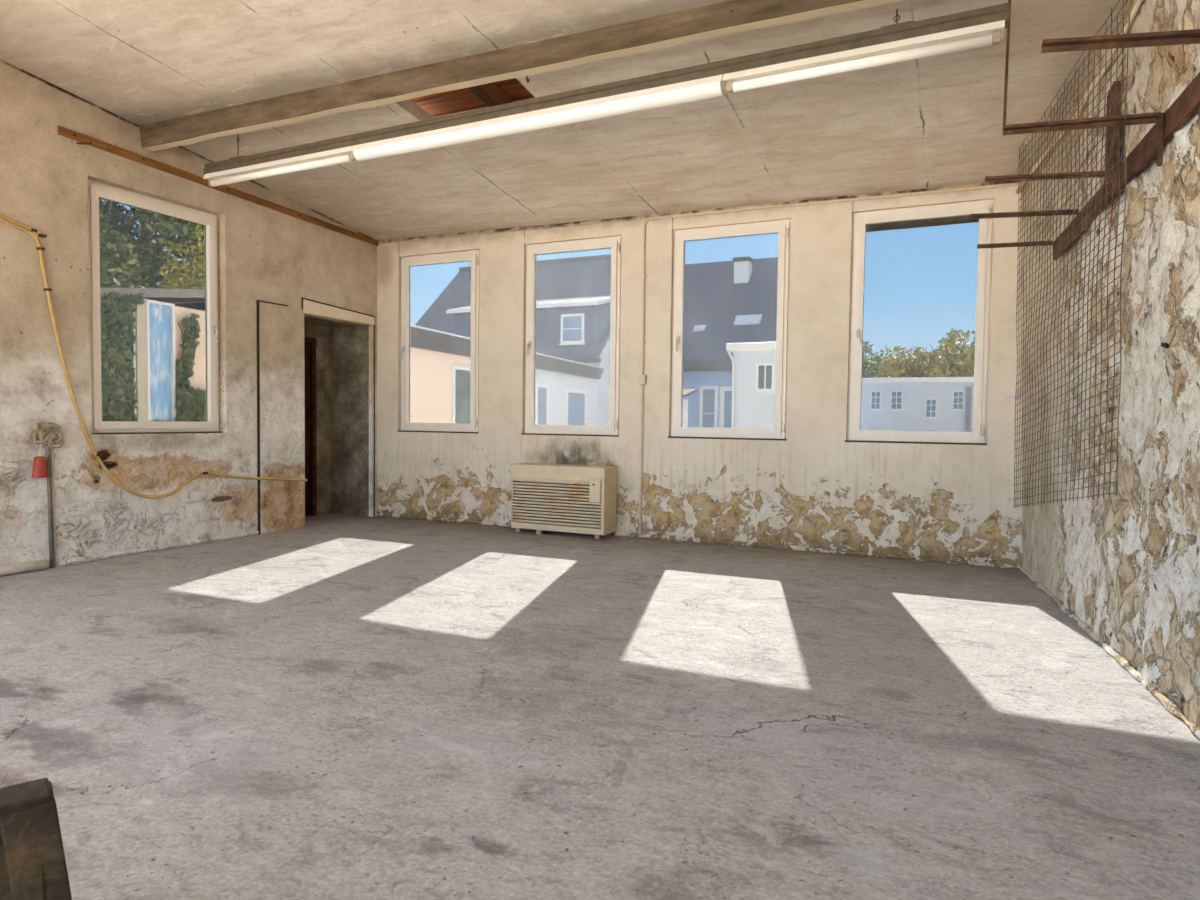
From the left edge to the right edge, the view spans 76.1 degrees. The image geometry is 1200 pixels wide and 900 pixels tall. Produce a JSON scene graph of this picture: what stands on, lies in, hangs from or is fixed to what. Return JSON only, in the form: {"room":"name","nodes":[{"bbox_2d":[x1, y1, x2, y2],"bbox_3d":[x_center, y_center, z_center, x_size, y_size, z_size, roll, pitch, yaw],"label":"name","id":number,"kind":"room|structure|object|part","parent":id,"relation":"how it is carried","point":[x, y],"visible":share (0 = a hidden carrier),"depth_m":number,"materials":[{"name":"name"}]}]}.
{"room":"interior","nodes":[
{"label":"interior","id":0,"kind":"room"},
{"bbox_2d":[0,59,376,567],"bbox_3d":[-4.528,-1.276,4.044,0.140,4.300,9.600,2,3,25],"label":"wall","id":1,"kind":"structure","parent":0,"point":[265,254],"depth_m":5.74,"materials":[{"name":"paint"}]},
{"bbox_2d":[0,213,306,498],"bbox_3d":[-3.538,-0.611,5.987,0.049,1.999,3.213,2,3,25],"label":"cable","id":2,"kind":"object","parent":1,"relation":"attached to","point":[32,232],"visible":1,"depth_m":5.48,"materials":[{"name":"yellow rubber"}]},
{"bbox_2d":[88,179,221,434],"bbox_3d":[-3.591,-1.065,6.168,0.249,1.897,1.158,2,3,25],"label":"window","id":3,"kind":"structure","parent":1,"relation":"in","point":[153,262],"depth_m":6.13,"materials":[{"name":"white plastic"}]},
{"bbox_3d":[-3.290,-0.982,6.577,0.045,0.120,0.020,2,3,25],"label":"handle","id":4,"kind":"part","parent":3,"relation":"part of","materials":[{"name":"silver metal"}]},
{"bbox_2d":[66,531,258,564],"bbox_3d":[-3.476,0.782,6.247,0.066,0.066,1.652,2,3,25],"label":"baseboard","id":5,"kind":"structure","parent":1,"relation":"attached to","point":[75,560],"depth_m":6.09,"materials":[{"name":"paint"}]},
{"bbox_2d":[57,126,378,245],"bbox_3d":[-3.083,-2.238,6.833,0.057,0.158,3.260,2,3,25],"label":"batten","id":6,"kind":"object","parent":1,"relation":"attached to","point":[84,139],"visible":1,"depth_m":6.32,"materials":[{"name":"brown wood"}]},
{"bbox_2d":[256,300,287,534],"bbox_3d":[-3.034,-0.295,7.121,0.014,2.130,0.345,2,3,25],"label":"joint","id":7,"kind":"object","parent":1,"relation":"attached to","point":[257,301],"visible":1,"depth_m":6.97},
{"bbox_2d":[259,302,304,533],"bbox_3d":[-2.993,-0.294,7.224,0.022,2.120,0.533,2,3,25],"label":"door","id":8,"kind":"structure","parent":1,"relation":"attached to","point":[281,328],"depth_m":7.21,"materials":[{"name":"beige paint"}]},
{"bbox_2d":[302,297,374,515],"bbox_3d":[-2.670,-0.372,7.898,0.012,2.229,1.016,2,3,25],"label":"joint","id":9,"kind":"object","parent":1,"relation":"attached to","point":[302,297],"visible":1,"depth_m":8.33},
{"bbox_2d":[303,299,374,324],"bbox_3d":[-2.656,-1.406,7.855,0.014,0.130,0.995,2,3,25],"label":"lintel","id":10,"kind":"object","parent":1,"relation":"attached to","point":[309,307],"visible":1,"depth_m":7.76,"materials":[{"name":"beige paint"}]},
{"bbox_2d":[304,323,330,514],"bbox_3d":[-3.250,-0.425,8.167,0.100,2.500,0.955,2,3,25],"label":"wall","id":11,"kind":"structure","parent":0,"point":[322,334],"depth_m":8.47,"materials":[{"name":"paint"}]},
{"bbox_2d":[304,337,316,515],"bbox_3d":[-3.247,-0.226,8.070,0.139,1.950,0.670,2,3,25],"label":"door","id":12,"kind":"structure","parent":11,"relation":"in","point":[309,343],"depth_m":8.33,"materials":[{"name":"black wood"}]},
{"bbox_2d":[304,316,360,326],"bbox_3d":[-3.035,-1.508,8.029,0.545,0.320,0.955,2,3,25],"label":"ceiling","id":13,"kind":"structure","parent":0,"point":[310,320],"depth_m":8.14,"materials":[{"name":"paint"}]},
{"bbox_2d":[331,325,368,515],"bbox_3d":[-2.796,-0.274,8.516,0.635,2.180,0.059,2,3,25],"label":"wall","id":14,"kind":"structure","parent":0,"point":[349,344],"depth_m":8.46,"materials":[{"name":"paint"}]},
{"bbox_2d":[0,0,1126,239],"bbox_3d":[-1.094,-2.566,2.456,7.850,1.306,9.720,2,3,25],"label":"ceiling","id":15,"kind":"structure","parent":0,"point":[936,121],"depth_m":5.01,"materials":[{"name":"paint"}]},
{"bbox_2d":[411,78,534,116],"bbox_3d":[-0.897,-2.553,5.181,1.800,0.350,1.620,2,3,25],"label":"boards","id":16,"kind":"object","parent":15,"relation":"attached to","point":[460,100],"visible":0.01,"depth_m":5.64,"materials":[{"name":"brown wood"}]},
{"bbox_2d":[468,82,513,106],"bbox_3d":[-0.855,-2.507,5.180,0.080,0.279,1.463,2,3,25],"label":"rafter","id":17,"kind":"object","parent":15,"relation":"attached to","point":[490,94],"visible":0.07,"depth_m":5.33,"materials":[{"name":"brown wood"}]},
{"bbox_2d":[139,0,902,151],"bbox_3d":[-0.647,-2.317,4.609,6.350,0.202,0.110,2,3,25],"label":"ceiling beam","id":18,"kind":"structure","parent":15,"relation":"attached to","point":[733,16],"depth_m":4.55,"materials":[{"name":"wood"}]},
{"bbox_2d":[203,3,1007,186],"bbox_3d":[-0.567,-2.183,4.885,5.600,0.372,0.124,2,3,25],"label":"fluorescent light","id":19,"kind":"object","parent":15,"relation":"hanging from","point":[981,27],"visible":0.98,"depth_m":4.45,"materials":[{"name":"white plastic"}]},
{"bbox_3d":[-2.795,-2.332,5.924,0.034,0.213,0.007,2,3,25],"label":"suspension rod","id":20,"kind":"part","parent":19,"relation":"part of","materials":[{"name":"grey metal"}]},
{"bbox_3d":[1.512,-2.189,3.910,0.034,0.114,0.007,2,3,25],"label":"suspension rod","id":21,"kind":"part","parent":19,"relation":"part of","materials":[{"name":"grey metal"}]},
{"bbox_2d":[0,513,1199,899],"bbox_3d":[-1.496,1.032,2.603,8.500,0.120,10.020,2,3,25],"label":"floor","id":22,"kind":"structure","parent":0,"point":[336,706],"depth_m":2.71,"materials":[{"name":"concrete"}]},
{"bbox_2d":[0,559,48,575],"bbox_3d":[-4.119,0.814,4.808,0.067,0.067,1.200,2,3,25],"label":"pipe","id":23,"kind":"object","parent":22,"relation":"on","point":[40,564],"visible":1,"depth_m":5.20,"materials":[{"name":"white plastic"}]},
{"bbox_2d":[0,778,71,899],"bbox_3d":[-1.183,0.791,0.984,0.903,0.500,0.294,-1,3,-39],"label":"sawhorse","id":24,"kind":"object","parent":22,"relation":"on","point":[33,866],"visible":1,"depth_m":1.17,"materials":[{"name":"brown wood"}]},
{"bbox_3d":[-0.936,0.786,1.296,0.072,0.490,0.168,0,2,-11],"label":"leg","id":25,"kind":"part","parent":24,"relation":"part of","materials":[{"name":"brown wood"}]},
{"bbox_2d":[32,422,63,567],"bbox_3d":[-3.840,0.318,5.348,0.094,1.021,0.216,2,3,25],"label":"standpipe","id":26,"kind":"object","parent":22,"relation":"on","point":[47,430],"depth_m":5.36,"materials":[{"name":"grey metal"}]},
{"bbox_3d":[-3.861,0.054,5.285,0.094,0.269,0.100,2,3,25],"label":"red cap","id":27,"kind":"part","parent":26,"relation":"part of","materials":[{"name":"red plastic"}]},
{"bbox_2d":[511,463,616,538],"bbox_3d":[-0.352,0.471,7.245,0.980,0.655,0.302,2,3,25],"label":"heater","id":28,"kind":"object","parent":22,"relation":"on","point":[582,499],"visible":1,"depth_m":7.12,"materials":[{"name":"beige metal"}]},
{"bbox_2d":[377,181,1021,568],"bbox_3d":[0.439,-0.812,7.091,6.900,3.250,0.100,2,3,25],"label":"wall","id":29,"kind":"structure","parent":0,"point":[814,487],"depth_m":6.70,"materials":[{"name":"beige paint"}]},
{"bbox_2d":[397,250,479,433],"bbox_3d":[-1.669,-1.119,8.096,1.052,1.897,0.249,2,3,25],"label":"window","id":30,"kind":"structure","parent":29,"relation":"in","point":[439,348],"depth_m":8.08,"materials":[{"name":"white plastic"}]},
{"bbox_3d":[-1.673,-1.119,8.085,0.838,1.685,0.006,2,3,25],"label":"pane","id":31,"kind":"part","parent":30,"relation":"part of","materials":[{"name":"clear glass"}]},
{"bbox_2d":[378,217,641,243],"bbox_3d":[-1.008,-2.182,7.660,3.075,0.056,0.032,2,3,25],"label":"crown molding","id":32,"kind":"structure","parent":29,"relation":"attached to","point":[625,219],"depth_m":7.57,"materials":[{"name":"beige paint"}]},
{"bbox_2d":[521,236,621,436],"bbox_3d":[-0.255,-1.075,7.435,1.066,1.897,0.249,2,3,25],"label":"window","id":33,"kind":"structure","parent":29,"relation":"in","point":[572,369],"depth_m":7.41,"materials":[{"name":"white plastic"}]},
{"bbox_3d":[-0.259,-1.074,7.423,0.852,1.685,0.006,2,3,25],"label":"pane","id":34,"kind":"part","parent":33,"relation":"part of","materials":[{"name":"clear glass"}]},
{"bbox_2d":[379,512,1016,567],"bbox_3d":[0.372,0.791,7.113,6.149,0.068,0.065,2,3,25],"label":"baseboard","id":35,"kind":"structure","parent":29,"relation":"attached to","point":[953,560],"depth_m":6.58,"materials":[{"name":"beige paint"}]},
{"bbox_2d":[668,219,790,440],"bbox_3d":[1.148,-1.031,6.779,1.078,1.897,0.249,2,3,25],"label":"window","id":36,"kind":"structure","parent":29,"relation":"in","point":[731,283],"depth_m":6.75,"materials":[{"name":"white plastic"}]},
{"bbox_3d":[1.144,-1.031,6.767,0.864,1.685,0.006,2,3,25],"label":"pane","id":37,"kind":"part","parent":36,"relation":"part of","materials":[{"name":"clear glass"}]},
{"bbox_2d":[638,182,1020,537],"bbox_3d":[1.737,-0.611,6.414,3.045,2.927,0.034,2,3,25],"label":"conduit","id":38,"kind":"object","parent":29,"relation":"attached to","point":[642,379],"visible":1,"depth_m":6.79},
{"bbox_2d":[845,199,994,444],"bbox_3d":[2.539,-0.988,6.128,1.057,1.897,0.249,2,3,25],"label":"window","id":39,"kind":"structure","parent":29,"relation":"in","point":[921,298],"depth_m":6.10,"materials":[{"name":"white plastic"}]},
{"bbox_3d":[2.108,-0.904,6.221,0.058,0.119,0.045,2,3,25],"label":"handle","id":40,"kind":"part","parent":39,"relation":"part of","materials":[{"name":"silver metal"}]},
{"bbox_3d":[2.535,-0.987,6.117,0.843,1.685,0.006,2,3,25],"label":"pane","id":41,"kind":"part","parent":39,"relation":"part of","materials":[{"name":"clear glass"}]},
{"bbox_2d":[1004,390,1019,399],"bbox_3d":[3.106,-0.414,5.772,0.113,0.073,0.062,2,3,25],"label":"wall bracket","id":42,"kind":"object","parent":29,"relation":"attached to","point":[1017,394],"visible":0.83,"depth_m":5.77,"materials":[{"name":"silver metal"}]},
{"bbox_2d":[1021,0,1199,727],"bbox_3d":[1.709,-1.108,1.058,0.504,4.480,9.982,2,2,19],"label":"wall","id":43,"kind":"structure","parent":0,"point":[1127,565],"depth_m":3.49,"materials":[{"name":"plaster"},{"name":"peeling paint"}]},
{"bbox_2d":[1015,0,1143,192],"bbox_3d":[2.501,-2.029,3.696,0.104,0.382,4.206,1,2,18],"label":"pipe","id":44,"kind":"object","parent":43,"relation":"attached to","point":[1138,4],"visible":0.52,"depth_m":4.14,"materials":[{"name":"beige metal"}]},
{"bbox_2d":[970,0,1199,259],"bbox_3d":[1.991,-1.697,3.062,0.622,1.103,4.063,2,2,19],"label":"wall rack","id":45,"kind":"object","parent":43,"relation":"attached to","point":[1187,104],"visible":0.95,"depth_m":3.24,"materials":[{"name":"brown metal"}]},
{"bbox_3d":[2.673,-1.326,4.954,0.429,0.036,0.026,2,3,25],"label":"arm","id":46,"kind":"part","parent":45,"relation":"part of","materials":[{"name":"brown metal"}]},
{"bbox_3d":[2.414,-1.346,4.379,0.546,0.052,0.026,2,3,25],"label":"arm","id":47,"kind":"part","parent":45,"relation":"part of","materials":[{"name":"brown metal"}]},
{"bbox_3d":[2.220,-1.360,3.817,0.547,0.061,0.026,2,3,25],"label":"arm","id":48,"kind":"part","parent":45,"relation":"part of","materials":[{"name":"brown metal"}]},
{"bbox_2d":[1014,0,1129,507],"bbox_3d":[2.571,-0.763,4.429,0.130,2.480,2.714,2,2,21],"label":"wire mesh","id":49,"kind":"object","parent":45,"relation":"hanging from","point":[1123,3],"visible":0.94,"depth_m":3.95,"materials":[{"name":"metal"}]},
{"bbox_3d":[2.003,-1.364,3.212,0.563,0.063,0.035,2,3,25],"label":"arm","id":50,"kind":"part","parent":45,"relation":"part of","materials":[{"name":"brown metal"}]},
{"bbox_3d":[1.809,-1.391,2.606,0.539,0.096,0.035,2,3,25],"label":"arm","id":51,"kind":"part","parent":45,"relation":"part of","materials":[{"name":"brown metal"}]},
{"bbox_3d":[2.246,-1.296,2.969,0.043,0.313,4.028,2,2,19],"label":"rail","id":52,"kind":"part","parent":45,"relation":"part of","materials":[{"name":"brown metal"}]},
{"bbox_2d":[1020,567,1199,738],"bbox_3d":[2.427,0.968,3.613,0.054,0.056,4.605,2,2,19],"label":"baseboard","id":53,"kind":"structure","parent":43,"relation":"attached to","point":[1167,704],"depth_m":3.51,"materials":[{"name":"stone"}]},
{"bbox_2d":[1161,343,1168,348],"bbox_3d":[2.263,-0.414,3.060,0.102,0.020,0.014,-1,3,-38],"label":"pin","id":54,"kind":"object","parent":43,"relation":"attached to","point":[1165,345],"visible":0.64,"depth_m":3.03,"materials":[{"name":"brown metal"}]}
]}

